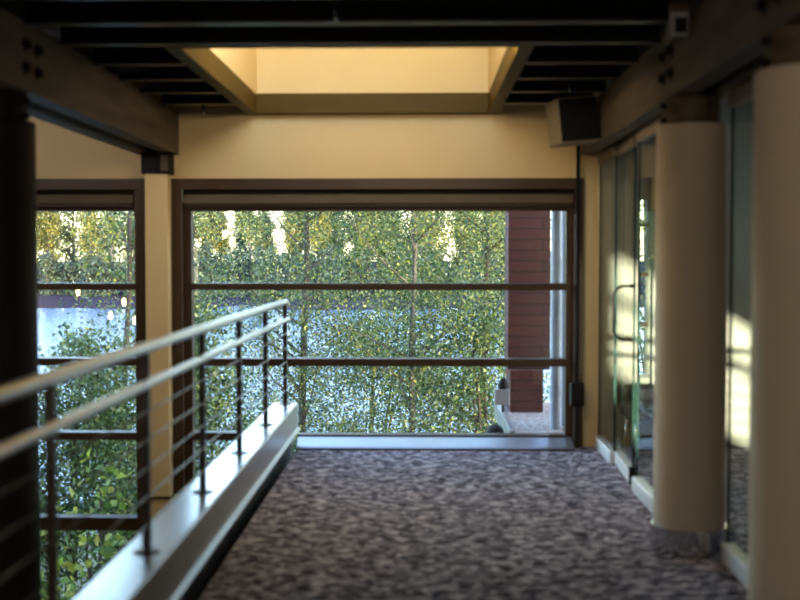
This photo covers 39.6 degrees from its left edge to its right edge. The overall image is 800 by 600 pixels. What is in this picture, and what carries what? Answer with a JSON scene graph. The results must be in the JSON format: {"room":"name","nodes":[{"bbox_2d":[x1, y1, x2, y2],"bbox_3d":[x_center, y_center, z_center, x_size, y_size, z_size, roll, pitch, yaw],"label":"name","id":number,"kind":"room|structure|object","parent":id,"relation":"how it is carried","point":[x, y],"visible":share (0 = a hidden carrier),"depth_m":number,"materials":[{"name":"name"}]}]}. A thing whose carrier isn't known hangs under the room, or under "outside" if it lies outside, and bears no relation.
{"room":"office building corridor","nodes":[
{"label":"office building corridor","id":0,"kind":"room"},
{"bbox_2d":[41,535,127,597],"bbox_3d":[-4.656,4.828,16.803,70.000,1.225,15.291,0,2,1],"label":"ground","id":1,"kind":"structure","parent":0,"point":[90,556],"depth_m":18.80,"materials":[{"name":"plant"}]},
{"bbox_2d":[41,448,132,599],"bbox_3d":[-2.937,3.010,10.616,1.831,3.169,1.622,0,2,1],"label":"shrub","id":2,"kind":"object","parent":1,"relation":"on","point":[105,489],"visible":0.41,"depth_m":10.64,"materials":[{"name":"green plant"}]},
{"bbox_2d":[38,309,197,599],"bbox_3d":[-3.582,2.477,12.117,3.241,4.751,2.893,0,2,8],"label":"tree","id":3,"kind":"object","parent":1,"relation":"on","point":[104,448],"visible":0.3,"depth_m":11.78,"materials":[{"name":"green plant"}]},
{"bbox_2d":[48,212,205,560],"bbox_3d":[-3.542,0.536,14.356,2.007,7.824,1.822,0,2,4],"label":"tree","id":4,"kind":"object","parent":1,"relation":"on","point":[130,246],"visible":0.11,"depth_m":14.26,"materials":[{"name":"green plant"}]},
{"bbox_2d":[63,270,278,586],"bbox_3d":[-2.613,2.038,13.138,3.116,5.011,2.602,0,2,1],"label":"tree","id":5,"kind":"object","parent":1,"relation":"on","point":[215,403],"visible":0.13,"depth_m":13.10,"materials":[{"name":"green plant"}]},
{"bbox_2d":[194,211,449,456],"bbox_3d":[-1.279,-0.728,16.302,4.339,10.434,3.601,-1,2,-14],"label":"tree","id":6,"kind":"object","parent":1,"relation":"on","point":[301,347],"visible":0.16,"depth_m":16.18,"materials":[{"name":"green plant"}]},
{"bbox_2d":[270,297,492,443],"bbox_3d":[-0.418,2.357,18.668,4.334,4.796,3.816,0,2,-5],"label":"tree","id":7,"kind":"object","parent":1,"relation":"on","point":[377,324],"visible":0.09,"depth_m":18.53,"materials":[{"name":"green plant"}]},
{"bbox_2d":[225,211,550,455],"bbox_3d":[0.208,-1.000,14.989,4.753,10.839,4.028,-1,3,-33],"label":"tree","id":8,"kind":"object","parent":1,"relation":"on","point":[414,238],"visible":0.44,"depth_m":14.86,"materials":[{"name":"green plant"}]},
{"bbox_2d":[347,211,550,432],"bbox_3d":[1.250,-0.972,16.939,4.302,10.893,3.777,0,2,-4],"label":"tree","id":9,"kind":"object","parent":1,"relation":"on","point":[485,251],"visible":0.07,"depth_m":16.64,"materials":[{"name":"green plant"}]},
{"bbox_2d":[381,282,550,432],"bbox_3d":[1.126,2.240,14.737,3.086,4.973,2.798,-1,2,-22],"label":"tree","id":10,"kind":"object","parent":1,"relation":"on","point":[477,381],"visible":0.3,"depth_m":14.64,"materials":[{"name":"green plant"}]},
{"bbox_2d":[494,402,563,432],"bbox_3d":[1.756,2.964,10.013,1.700,3.900,1.950,0,2,1],"label":"pavement","id":11,"kind":"structure","parent":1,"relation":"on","point":[511,422],"depth_m":9.69,"materials":[{"name":"grey concrete"}]},
{"bbox_2d":[486,424,503,432],"bbox_3d":[0.822,1.228,9.239,0.218,0.390,0.154,0,2,1],"label":"roof vent","id":12,"kind":"object","parent":11,"relation":"attached to","point":[495,428],"visible":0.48,"depth_m":9.19,"materials":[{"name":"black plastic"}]},
{"bbox_2d":[504,211,550,411],"bbox_3d":[1.194,-1.041,10.380,0.385,4.124,0.530,0,2,1],"label":"brick wall","id":13,"kind":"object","parent":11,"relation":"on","point":[527,233],"visible":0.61,"depth_m":10.22,"materials":[{"name":"red brick"}]},
{"bbox_2d":[494,378,508,411],"bbox_3d":[0.918,0.857,10.029,0.130,0.310,0.110,0,2,1],"label":"wall lantern","id":14,"kind":"object","parent":13,"relation":"attached to","point":[501,394],"visible":1,"depth_m":9.98,"materials":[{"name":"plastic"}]},
{"bbox_2d":[549,211,562,428],"bbox_3d":[1.291,-0.843,9.149,0.104,3.824,0.104,0,2,1],"label":"downpipe","id":15,"kind":"object","parent":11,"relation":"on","point":[556,259],"visible":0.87,"depth_m":9.15,"materials":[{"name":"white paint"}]},
{"bbox_2d":[550,200,645,372],"bbox_3d":[3.430,-0.569,15.419,2.928,9.944,2.932,2,3,42],"label":"tree","id":16,"kind":"object","parent":1,"relation":"on","point":[643,220],"visible":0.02,"depth_m":15.16,"materials":[{"name":"green plant"}]},
{"bbox_2d":[38,305,643,535],"bbox_3d":[-18.230,2.488,85.558,480.000,0.600,130.000,0,2,1],"label":"lake","id":17,"kind":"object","parent":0,"point":[49,319],"depth_m":74.06,"materials":[{"name":"blue liquid"}]},
{"bbox_2d":[0,0,701,104],"bbox_3d":[-0.949,-1.440,2.431,12.000,0.450,12.930,0,2,1],"label":"ceiling","id":18,"kind":"structure","parent":0,"point":[587,43],"depth_m":5.86,"materials":[{"name":"metal"}]},
{"bbox_2d":[332,0,338,21],"bbox_3d":[-0.294,-1.429,5.056,0.032,0.315,0.032,0,2,1],"label":"sprinkler head","id":19,"kind":"object","parent":18,"relation":"attached to","point":[335,2],"visible":1,"depth_m":5.05},
{"bbox_2d":[163,45,534,114],"bbox_3d":[-0.245,-2.226,7.281,1.975,1.655,2.850,0,2,1],"label":"skylight","id":20,"kind":"object","parent":18,"relation":"attached to","point":[339,79],"visible":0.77,"depth_m":8.64,"materials":[{"name":"beige paint"}]},
{"bbox_2d":[567,80,571,92],"bbox_3d":[1.112,-1.516,7.275,0.032,0.315,0.032,0,2,1],"label":"sprinkler head","id":21,"kind":"object","parent":18,"relation":"attached to","point":[569,81],"visible":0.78,"depth_m":7.28},
{"bbox_2d":[582,0,799,153],"bbox_3d":[1.430,-1.068,2.364,0.340,0.339,12.665,0,2,1],"label":"timber beam","id":22,"kind":"structure","parent":18,"relation":"attached to","point":[722,51],"depth_m":5.16,"materials":[{"name":"wood"}]},
{"bbox_2d":[546,95,599,147],"bbox_3d":[1.232,-1.256,7.839,0.347,0.346,0.277,0,2,-9],"label":"loudspeaker","id":23,"kind":"object","parent":22,"relation":"attached to","point":[572,121],"visible":1,"depth_m":7.71,"materials":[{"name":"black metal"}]},
{"bbox_2d":[558,97,599,141],"bbox_3d":[1.243,-1.255,7.709,0.298,0.316,0.017,0,2,-9],"label":"grille","id":24,"kind":"object","parent":23,"relation":"attached to","point":[577,116],"depth_m":7.70,"materials":[{"name":"black plastic"}]},
{"bbox_2d":[665,0,690,45],"bbox_3d":[1.302,-1.315,5.343,0.099,0.185,0.488,0,2,1],"label":"floodlight","id":25,"kind":"object","parent":22,"relation":"attached to","point":[679,14],"visible":0.94,"depth_m":5.11,"materials":[{"name":"beige metal"}]},
{"bbox_2d":[28,80,753,497],"bbox_3d":[-0.816,0.606,8.899,12.000,7.500,0.160,0,2,1],"label":"wall","id":26,"kind":"structure","parent":0,"point":[226,141],"depth_m":8.74,"materials":[{"name":"beige paint"}]},
{"bbox_2d":[36,179,145,536],"bbox_3d":[-2.889,0.972,8.924,1.754,3.866,0.185,0,2,1],"label":"window","id":27,"kind":"structure","parent":26,"relation":"in","point":[136,187],"depth_m":8.82,"materials":[{"name":"brown metal"}]},
{"bbox_2d":[36,195,133,206],"bbox_3d":[-2.889,-0.786,8.821,1.575,0.096,0.065,0,2,1],"label":"roller blind","id":28,"kind":"object","parent":27,"relation":"attached to","point":[42,200],"visible":0.79,"depth_m":8.78,"materials":[{"name":"fabric"}]},
{"bbox_2d":[0,178,583,599],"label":"window","id":29,"kind":"structure","parent":26,"relation":"in","point":[182,217],"depth_m":8.71,"materials":[{"name":"brown metal"}]},
{"bbox_2d":[183,194,573,206],"bbox_3d":[-0.175,-0.784,8.764,3.075,0.096,0.065,0,2,1],"label":"roller blind","id":30,"kind":"object","parent":29,"relation":"attached to","point":[212,200],"visible":1,"depth_m":8.74,"materials":[{"name":"fabric"}]},
{"bbox_2d":[570,145,583,447],"bbox_3d":[1.382,-0.136,8.650,0.105,2.599,0.092,0,2,1],"label":"conduit","id":31,"kind":"object","parent":26,"relation":"attached to","point":[576,388],"visible":0.92,"depth_m":8.65,"materials":[{"name":"black plastic"}]},
{"bbox_2d":[639,223,648,377],"bbox_3d":[1.923,-0.088,8.790,0.071,1.405,0.130,0,2,1],"label":"window","id":32,"kind":"structure","parent":26,"relation":"in","point":[642,274],"depth_m":8.75,"materials":[{"name":"brown metal"}]},
{"bbox_2d":[650,177,655,209],"bbox_3d":[2.021,-0.832,8.675,0.120,0.250,0.057,0,2,1],"label":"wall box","id":33,"kind":"object","parent":26,"relation":"attached to","point":[653,179],"visible":0.33,"depth_m":8.66,"materials":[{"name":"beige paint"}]},
{"bbox_2d":[199,447,748,599],"bbox_3d":[2.060,1.556,2.455,5.980,0.300,12.870,0,2,1],"label":"floor","id":34,"kind":"structure","parent":0,"point":[334,524],"depth_m":6.05,"materials":[{"name":"carpet"}]},
{"bbox_2d":[73,403,300,599],"bbox_3d":[-1.020,1.379,2.477,0.211,0.652,12.600,0,2,1],"label":"curb","id":35,"kind":"object","parent":34,"relation":"attached to","point":[195,534],"visible":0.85,"depth_m":5.20,"materials":[{"name":"grey metal"}]},
{"bbox_2d":[594,145,617,463],"bbox_3d":[1.559,0.026,8.357,0.068,2.300,0.724,0,2,1],"label":"glass panel","id":36,"kind":"object","parent":34,"relation":"on","point":[605,448],"visible":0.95,"depth_m":8.26,"materials":[{"name":"glass"}]},
{"bbox_2d":[612,134,638,483],"bbox_3d":[1.524,0.047,7.765,0.158,2.296,0.995,0,2,4],"label":"door","id":37,"kind":"structure","parent":36,"relation":"attached to","point":[627,468],"depth_m":7.31,"materials":[{"name":"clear glass"}]},
{"bbox_2d":[617,385,653,462],"bbox_3d":[1.913,0.922,8.334,0.480,0.514,0.600,0,2,1],"label":"lounge chair","id":38,"kind":"object","parent":34,"relation":"on","point":[624,392],"visible":0.39,"depth_m":8.47,"materials":[{"name":"black plastic"}]},
{"bbox_2d":[632,115,663,513],"bbox_3d":[1.505,0.099,6.494,0.068,2.300,1.174,0,2,1],"label":"glass panel","id":39,"kind":"object","parent":34,"relation":"on","point":[641,488],"visible":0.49,"depth_m":7.04,"materials":[{"name":"glass"}]},
{"bbox_2d":[651,94,729,557],"bbox_3d":[1.486,0.127,5.679,0.380,2.306,0.380,0,2,1],"label":"round column","id":40,"kind":"structure","parent":34,"relation":"on","point":[692,224],"depth_m":5.53,"materials":[{"name":"paint"}]},
{"bbox_2d":[721,78,753,588],"bbox_3d":[1.600,0.164,4.818,0.068,2.300,1.224,0,2,1],"label":"glass panel","id":41,"kind":"object","parent":34,"relation":"on","point":[733,557],"visible":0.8,"depth_m":5.39,"materials":[{"name":"glass"}]},
{"bbox_2d":[748,23,799,599],"bbox_3d":[1.451,0.192,4.001,0.380,2.306,0.380,0,2,1],"label":"round column","id":42,"kind":"structure","parent":34,"relation":"on","point":[774,448],"depth_m":3.88,"materials":[{"name":"paint"}]},
{"bbox_2d":[561,211,564,425],"bbox_3d":[1.512,-1.002,9.364,0.288,4.124,0.150,0,2,1],"label":"wall","id":43,"kind":"structure","parent":0,"point":[563,212],"depth_m":9.34,"materials":[{"name":"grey metal"}]},
{"bbox_3d":[-3.939,4.699,2.701,6.020,0.200,12.870,0,2,1],"label":"floor","id":44,"kind":"structure","parent":0,"visible":0},
{"bbox_2d":[0,89,41,599],"bbox_3d":[-1.986,1.733,5.564,0.370,5.506,0.370,0,2,1],"label":"round column","id":45,"kind":"structure","parent":44,"relation":"on","point":[19,357],"depth_m":5.39,"materials":[{"name":"paint"}]},
{"bbox_2d":[0,6,178,154],"bbox_3d":[-2.024,-1.071,2.435,0.360,0.339,12.665,0,2,1],"label":"timber beam","id":46,"kind":"structure","parent":45,"relation":"on","point":[64,87],"depth_m":6.35,"materials":[{"name":"wood"}]},
{"bbox_2d":[141,153,173,518],"bbox_3d":[-1.895,1.608,8.787,0.220,5.505,0.184,0,2,1],"label":"post","id":47,"kind":"object","parent":44,"relation":"on","point":[158,168],"visible":0.8,"depth_m":8.67,"materials":[{"name":"beige paint"}]},
{"label":"outside","id":48,"kind":"structure","parent":0,"visible":0},
{"bbox_2d":[37,261,643,309],"bbox_3d":[-16.133,-3.667,186.368,340.000,5.560,148.769,0,2,1],"label":"shore","id":49,"kind":"structure","parent":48,"point":[44,301],"depth_m":133.88,"materials":[{"name":"soil"}]},
{"bbox_2d":[37,224,44,270],"bbox_3d":[-50.658,-7.442,148.264,6.639,12.995,5.686,1,2,15],"label":"poplar tree","id":50,"kind":"object","parent":49,"relation":"on","point":[38,240],"visible":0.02,"depth_m":148.37,"materials":[{"name":"green plant"}]},
{"bbox_2d":[37,212,67,282],"bbox_3d":[-47.712,-8.794,149.896,5.604,15.564,5.604,-1,3,-30],"label":"poplar tree","id":51,"kind":"object","parent":49,"relation":"on","point":[48,229],"visible":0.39,"depth_m":149.72,"materials":[{"name":"yellow plant"}]},
{"bbox_2d":[37,251,67,295],"bbox_3d":[-45.362,-2.872,143.789,6.088,7.222,4.894,-2,3,-38],"label":"shrub","id":52,"kind":"object","parent":49,"relation":"on","point":[51,266],"visible":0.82,"depth_m":143.19,"materials":[{"name":"green plant"}]},
{"bbox_2d":[37,212,68,275],"bbox_3d":[-48.120,-8.483,153.170,4.989,14.692,5.576,-1,2,-19],"label":"poplar tree","id":53,"kind":"object","parent":49,"relation":"on","point":[48,212],"visible":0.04,"depth_m":152.93,"materials":[{"name":"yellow plant"}]},
{"bbox_2d":[52,259,82,294],"bbox_3d":[-43.270,-2.456,144.613,4.035,5.954,5.019,0,2,4],"label":"shrub","id":54,"kind":"object","parent":49,"relation":"on","point":[71,266],"visible":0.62,"depth_m":143.98,"materials":[{"name":"green plant"}]},
{"bbox_2d":[54,212,85,282],"bbox_3d":[-47.115,-8.657,159.771,7.424,14.531,6.358,-1,2,-19],"label":"poplar tree","id":55,"kind":"object","parent":49,"relation":"on","point":[68,237],"visible":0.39,"depth_m":158.87,"materials":[{"name":"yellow plant"}]},
{"bbox_2d":[69,212,109,278],"bbox_3d":[-41.379,-8.628,148.133,5.534,15.369,5.533,2,3,36],"label":"poplar tree","id":56,"kind":"object","parent":49,"relation":"on","point":[88,225],"visible":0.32,"depth_m":147.58,"materials":[{"name":"yellow plant"}]},
{"bbox_2d":[68,254,110,295],"bbox_3d":[-40.017,-2.691,143.612,5.673,6.729,4.560,0,2,-11],"label":"shrub","id":57,"kind":"object","parent":49,"relation":"on","point":[91,270],"visible":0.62,"depth_m":142.90,"materials":[{"name":"green plant"}]},
{"bbox_2d":[75,212,103,249],"bbox_3d":[-42.810,-8.056,154.172,4.739,13.762,4.036,0,2,-2],"label":"poplar tree","id":58,"kind":"object","parent":49,"relation":"on","point":[79,212],"visible":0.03,"depth_m":153.57,"materials":[{"name":"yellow plant"}]},
{"bbox_2d":[88,253,124,295],"bbox_3d":[-38.052,-2.740,144.062,5.748,6.818,4.620,1,2,14],"label":"shrub","id":59,"kind":"object","parent":49,"relation":"on","point":[113,269],"visible":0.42,"depth_m":143.53,"materials":[{"name":"green plant"}]},
{"bbox_2d":[95,213,124,277],"bbox_3d":[-42.077,-7.405,160.624,6.111,11.962,5.234,-2,3,-42],"label":"poplar tree","id":60,"kind":"object","parent":49,"relation":"on","point":[115,247],"visible":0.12,"depth_m":160.25,"materials":[{"name":"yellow plant"}]},
{"bbox_2d":[95,212,127,291],"bbox_3d":[-38.378,-9.381,147.835,5.820,16.902,4.957,0,2,-8],"label":"poplar tree","id":61,"kind":"object","parent":49,"relation":"on","point":[110,217],"visible":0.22,"depth_m":147.32,"materials":[{"name":"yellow plant"}]},
{"bbox_2d":[116,260,134,295],"bbox_3d":[-34.603,-2.610,144.236,5.422,6.431,4.358,0,2,-12],"label":"shrub","id":62,"kind":"object","parent":49,"relation":"on","point":[133,262],"visible":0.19,"depth_m":143.07,"materials":[{"name":"green plant"}]},
{"bbox_2d":[117,212,134,275],"bbox_3d":[-37.692,-8.360,154.806,5.154,14.316,5.155,-2,3,-41],"label":"poplar tree","id":63,"kind":"object","parent":49,"relation":"on","point":[123,258],"visible":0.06,"depth_m":154.06,"materials":[{"name":"yellow plant"}]},
{"bbox_2d":[194,213,207,243],"bbox_3d":[-29.518,-9.723,155.194,4.990,17.014,5.859,2,3,41],"label":"poplar tree","id":64,"kind":"object","parent":49,"relation":"on","point":[196,233],"visible":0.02,"depth_m":154.88,"materials":[{"name":"green plant"}]},
{"bbox_2d":[194,212,223,252],"bbox_3d":[-27.687,-9.118,157.062,5.317,15.660,5.943,0,2,8],"label":"poplar tree","id":65,"kind":"object","parent":49,"relation":"on","point":[201,212],"visible":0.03,"depth_m":156.65,"materials":[{"name":"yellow plant"}]},
{"bbox_2d":[194,212,228,251],"bbox_3d":[-25.435,-9.542,148.140,5.044,17.200,5.923,2,3,37],"label":"poplar tree","id":66,"kind":"object","parent":49,"relation":"on","point":[215,215],"visible":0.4,"depth_m":147.61,"materials":[{"name":"green plant"}]},
{"bbox_2d":[194,240,229,296],"bbox_3d":[-25.566,-3.431,144.032,7.399,8.777,5.948,0,2,8],"label":"shrub","id":67,"kind":"object","parent":49,"relation":"on","point":[197,257],"visible":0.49,"depth_m":143.35,"materials":[{"name":"green plant"}]},
{"bbox_2d":[200,257,235,296],"bbox_3d":[-23.618,-2.518,143.673,4.223,6.232,5.254,-2,3,-35],"label":"shrub","id":68,"kind":"object","parent":49,"relation":"on","point":[211,261],"visible":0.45,"depth_m":143.21,"materials":[{"name":"green plant"}]},
{"bbox_2d":[211,212,235,258],"bbox_3d":[-25.068,-7.556,155.254,4.811,12.678,4.305,-2,3,-42],"label":"poplar tree","id":69,"kind":"object","parent":49,"relation":"on","point":[219,243],"visible":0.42,"depth_m":154.66,"materials":[{"name":"yellow plant"}]},
{"bbox_2d":[217,242,257,296],"bbox_3d":[-21.046,-3.353,144.480,7.173,8.508,5.766,-1,2,-23],"label":"shrub","id":70,"kind":"object","parent":49,"relation":"on","point":[243,249],"visible":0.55,"depth_m":143.56,"materials":[{"name":"green plant"}]},
{"bbox_2d":[228,212,254,278],"bbox_3d":[-22.648,-8.733,158.985,4.323,14.741,5.076,-1,2,-23],"label":"poplar tree","id":71,"kind":"object","parent":49,"relation":"on","point":[236,238],"visible":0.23,"depth_m":158.44,"materials":[{"name":"green plant"}]},
{"bbox_2d":[229,212,267,292],"bbox_3d":[-19.964,-9.793,146.643,5.226,17.818,6.136,-2,3,-44],"label":"poplar tree","id":72,"kind":"object","parent":49,"relation":"on","point":[249,238],"visible":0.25,"depth_m":146.14,"materials":[{"name":"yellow plant"}]},
{"bbox_2d":[243,212,279,279],"bbox_3d":[-19.133,-6.838,153.123,4.992,11.409,5.829,-1,3,-31],"label":"poplar tree","id":73,"kind":"object","parent":49,"relation":"on","point":[265,246],"visible":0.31,"depth_m":152.63,"materials":[{"name":"green plant"}]},
{"bbox_2d":[245,243,286,297],"bbox_3d":[-17.142,-3.235,143.218,5.632,8.311,7.006,0,2,-12],"label":"shrub","id":74,"kind":"object","parent":49,"relation":"on","point":[266,279],"visible":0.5,"depth_m":142.34,"materials":[{"name":"green plant"}]},
{"bbox_2d":[253,212,280,257],"bbox_3d":[-19.149,-7.482,158.598,4.657,12.272,4.167,0,2,0],"label":"poplar tree","id":75,"kind":"object","parent":49,"relation":"on","point":[269,217],"visible":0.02,"depth_m":158.25,"materials":[{"name":"yellow plant"}]},
{"bbox_2d":[275,212,303,278],"bbox_3d":[-14.485,-7.681,148.919,4.557,13.420,5.093,0,2,-2],"label":"poplar tree","id":76,"kind":"object","parent":49,"relation":"on","point":[292,214],"visible":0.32,"depth_m":148.08,"materials":[{"name":"yellow plant"}]},
{"bbox_2d":[278,215,309,275],"bbox_3d":[-13.994,-8.475,152.016,5.604,14.767,5.014,0,2,8],"label":"poplar tree","id":77,"kind":"object","parent":49,"relation":"on","point":[302,215],"visible":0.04,"depth_m":151.67,"materials":[{"name":"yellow plant"}]},
{"bbox_2d":[276,249,316,297],"bbox_3d":[-13.625,-2.919,142.587,6.311,7.487,5.074,0,2,9],"label":"shrub","id":78,"kind":"object","parent":49,"relation":"on","point":[285,263],"visible":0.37,"depth_m":141.78,"materials":[{"name":"green plant"}]},
{"bbox_2d":[288,251,327,297],"bbox_3d":[-11.898,-2.979,142.955,5.162,7.618,6.422,2,3,36],"label":"shrub","id":79,"kind":"object","parent":49,"relation":"on","point":[312,262],"visible":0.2,"depth_m":142.06,"materials":[{"name":"green plant"}]},
{"bbox_2d":[303,212,336,290],"bbox_3d":[-10.678,-7.871,147.066,4.734,13.943,5.292,-1,2,-13],"label":"poplar tree","id":80,"kind":"object","parent":49,"relation":"on","point":[328,215],"visible":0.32,"depth_m":146.46,"materials":[{"name":"yellow plant"}]},
{"bbox_2d":[309,214,340,281],"bbox_3d":[-10.825,-8.758,153.766,5.160,15.196,5.767,0,2,6],"label":"poplar tree","id":81,"kind":"object","parent":49,"relation":"on","point":[329,235],"visible":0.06,"depth_m":153.46,"materials":[{"name":"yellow plant"}]},
{"bbox_2d":[316,243,355,298],"bbox_3d":[-8.311,-3.241,142.134,5.726,8.449,7.123,0,2,8],"label":"shrub","id":82,"kind":"object","parent":49,"relation":"on","point":[329,248],"visible":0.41,"depth_m":141.23,"materials":[{"name":"green plant"}]},
{"bbox_2d":[328,213,349,272],"bbox_3d":[-9.081,-8.148,156.703,4.669,13.750,5.218,-2,3,-41],"label":"poplar tree","id":83,"kind":"object","parent":49,"relation":"on","point":[335,213],"visible":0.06,"depth_m":156.14,"materials":[{"name":"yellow plant"}]},
{"bbox_2d":[341,212,358,247],"bbox_3d":[-6.407,-9.573,158.898,5.657,16.428,4.818,-1,3,-28],"label":"poplar tree","id":84,"kind":"object","parent":49,"relation":"on","point":[351,212],"visible":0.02,"depth_m":158.64,"materials":[{"name":"green plant"}]},
{"bbox_2d":[344,244,382,297],"bbox_3d":[-5.558,-3.184,143.808,6.832,8.104,5.492,0,2,-8],"label":"shrub","id":85,"kind":"object","parent":49,"relation":"on","point":[365,257],"visible":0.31,"depth_m":143.21,"materials":[{"name":"green plant"}]},
{"bbox_2d":[352,212,379,292],"bbox_3d":[-4.261,-7.276,148.188,4.807,12.666,4.301,0,2,-9],"label":"poplar tree","id":86,"kind":"object","parent":49,"relation":"on","point":[359,212],"visible":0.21,"depth_m":147.58,"materials":[{"name":"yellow plant"}]},
{"bbox_2d":[375,263,394,295],"bbox_3d":[-1.954,-2.373,144.721,3.868,5.707,4.811,1,2,19],"label":"shrub","id":87,"kind":"object","parent":49,"relation":"on","point":[381,278],"visible":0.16,"depth_m":144.19,"materials":[{"name":"green plant"}]},
{"bbox_2d":[374,211,400,261],"bbox_3d":[-1.604,-8.306,148.160,4.319,14.727,5.071,-2,3,-41],"label":"poplar tree","id":88,"kind":"object","parent":49,"relation":"on","point":[391,228],"visible":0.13,"depth_m":147.61,"materials":[{"name":"green plant"}]},
{"bbox_2d":[374,211,403,267],"bbox_3d":[-1.995,-8.053,153.053,4.982,13.837,4.982,-2,3,-43],"label":"poplar tree","id":89,"kind":"object","parent":49,"relation":"on","point":[397,211],"visible":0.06,"depth_m":152.71,"materials":[{"name":"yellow plant"}]},
{"bbox_2d":[383,211,409,277],"bbox_3d":[-0.512,-7.186,155.870,6.075,11.892,5.203,0,2,11],"label":"poplar tree","id":90,"kind":"object","parent":49,"relation":"on","point":[400,211],"visible":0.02,"depth_m":155.78,"materials":[{"name":"green plant"}]},
{"bbox_2d":[382,241,419,294],"bbox_3d":[0.744,-3.430,142.694,6.045,8.921,7.520,2,3,39],"label":"shrub","id":91,"kind":"object","parent":49,"relation":"on","point":[405,266],"visible":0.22,"depth_m":141.92,"materials":[{"name":"green plant"}]},
{"bbox_2d":[407,212,437,247],"bbox_3d":[3.287,-7.786,152.007,4.819,13.385,4.820,1,3,33],"label":"poplar tree","id":92,"kind":"object","parent":49,"relation":"on","point":[426,212],"visible":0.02,"depth_m":151.50,"materials":[{"name":"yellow plant"}]},
{"bbox_2d":[409,239,446,295],"bbox_3d":[3.182,-3.361,142.031,5.963,8.799,7.418,-1,2,-14],"label":"shrub","id":93,"kind":"object","parent":49,"relation":"on","point":[434,247],"visible":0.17,"depth_m":141.03,"materials":[{"name":"green plant"}]},
{"bbox_2d":[417,211,456,270],"bbox_3d":[4.810,-8.415,146.204,5.434,15.093,5.434,1,2,13],"label":"poplar tree","id":94,"kind":"object","parent":49,"relation":"on","point":[447,212],"visible":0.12,"depth_m":145.61,"materials":[{"name":"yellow plant"}]},
{"bbox_2d":[433,260,455,293],"bbox_3d":[5.099,-2.461,143.343,5.148,6.107,4.138,1,3,32],"label":"shrub","id":95,"kind":"object","parent":49,"relation":"on","point":[452,268],"visible":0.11,"depth_m":143.14,"materials":[{"name":"green plant"}]},
{"bbox_2d":[444,211,464,276],"bbox_3d":[8.182,-8.702,151.996,5.479,15.217,5.479,-1,2,-15],"label":"poplar tree","id":96,"kind":"object","parent":49,"relation":"on","point":[453,231],"visible":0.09,"depth_m":151.22,"materials":[{"name":"yellow plant"}]},
{"bbox_2d":[453,253,480,295],"bbox_3d":[8.618,-2.678,141.881,5.802,6.882,4.664,-2,3,-38],"label":"shrub","id":97,"kind":"object","parent":49,"relation":"on","point":[462,279],"visible":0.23,"depth_m":141.03,"materials":[{"name":"green plant"}]},
{"bbox_2d":[450,211,483,253],"bbox_3d":[9.072,-8.047,149.294,4.795,14.122,5.360,1,2,23],"label":"poplar tree","id":98,"kind":"object","parent":49,"relation":"on","point":[474,244],"visible":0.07,"depth_m":148.55,"materials":[{"name":"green plant"}]},
{"bbox_2d":[460,246,504,295],"bbox_3d":[10.819,-3.139,141.988,6.891,8.174,5.539,-1,2,-26],"label":"shrub","id":99,"kind":"object","parent":49,"relation":"on","point":[492,258],"visible":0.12,"depth_m":141.44,"materials":[{"name":"green plant"}]},
{"bbox_2d":[478,211,504,291],"bbox_3d":[12.750,-7.794,146.234,5.258,13.854,4.704,2,3,43],"label":"poplar tree","id":100,"kind":"object","parent":49,"relation":"on","point":[498,226],"visible":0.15,"depth_m":145.57,"materials":[{"name":"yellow plant"}]},
{"bbox_2d":[491,212,504,290],"bbox_3d":[14.084,-8.241,152.768,6.232,14.243,7.277,-2,3,-35],"label":"poplar tree","id":101,"kind":"object","parent":49,"relation":"on","point":[504,212],"visible":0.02,"depth_m":152.89,"materials":[{"name":"green plant"}]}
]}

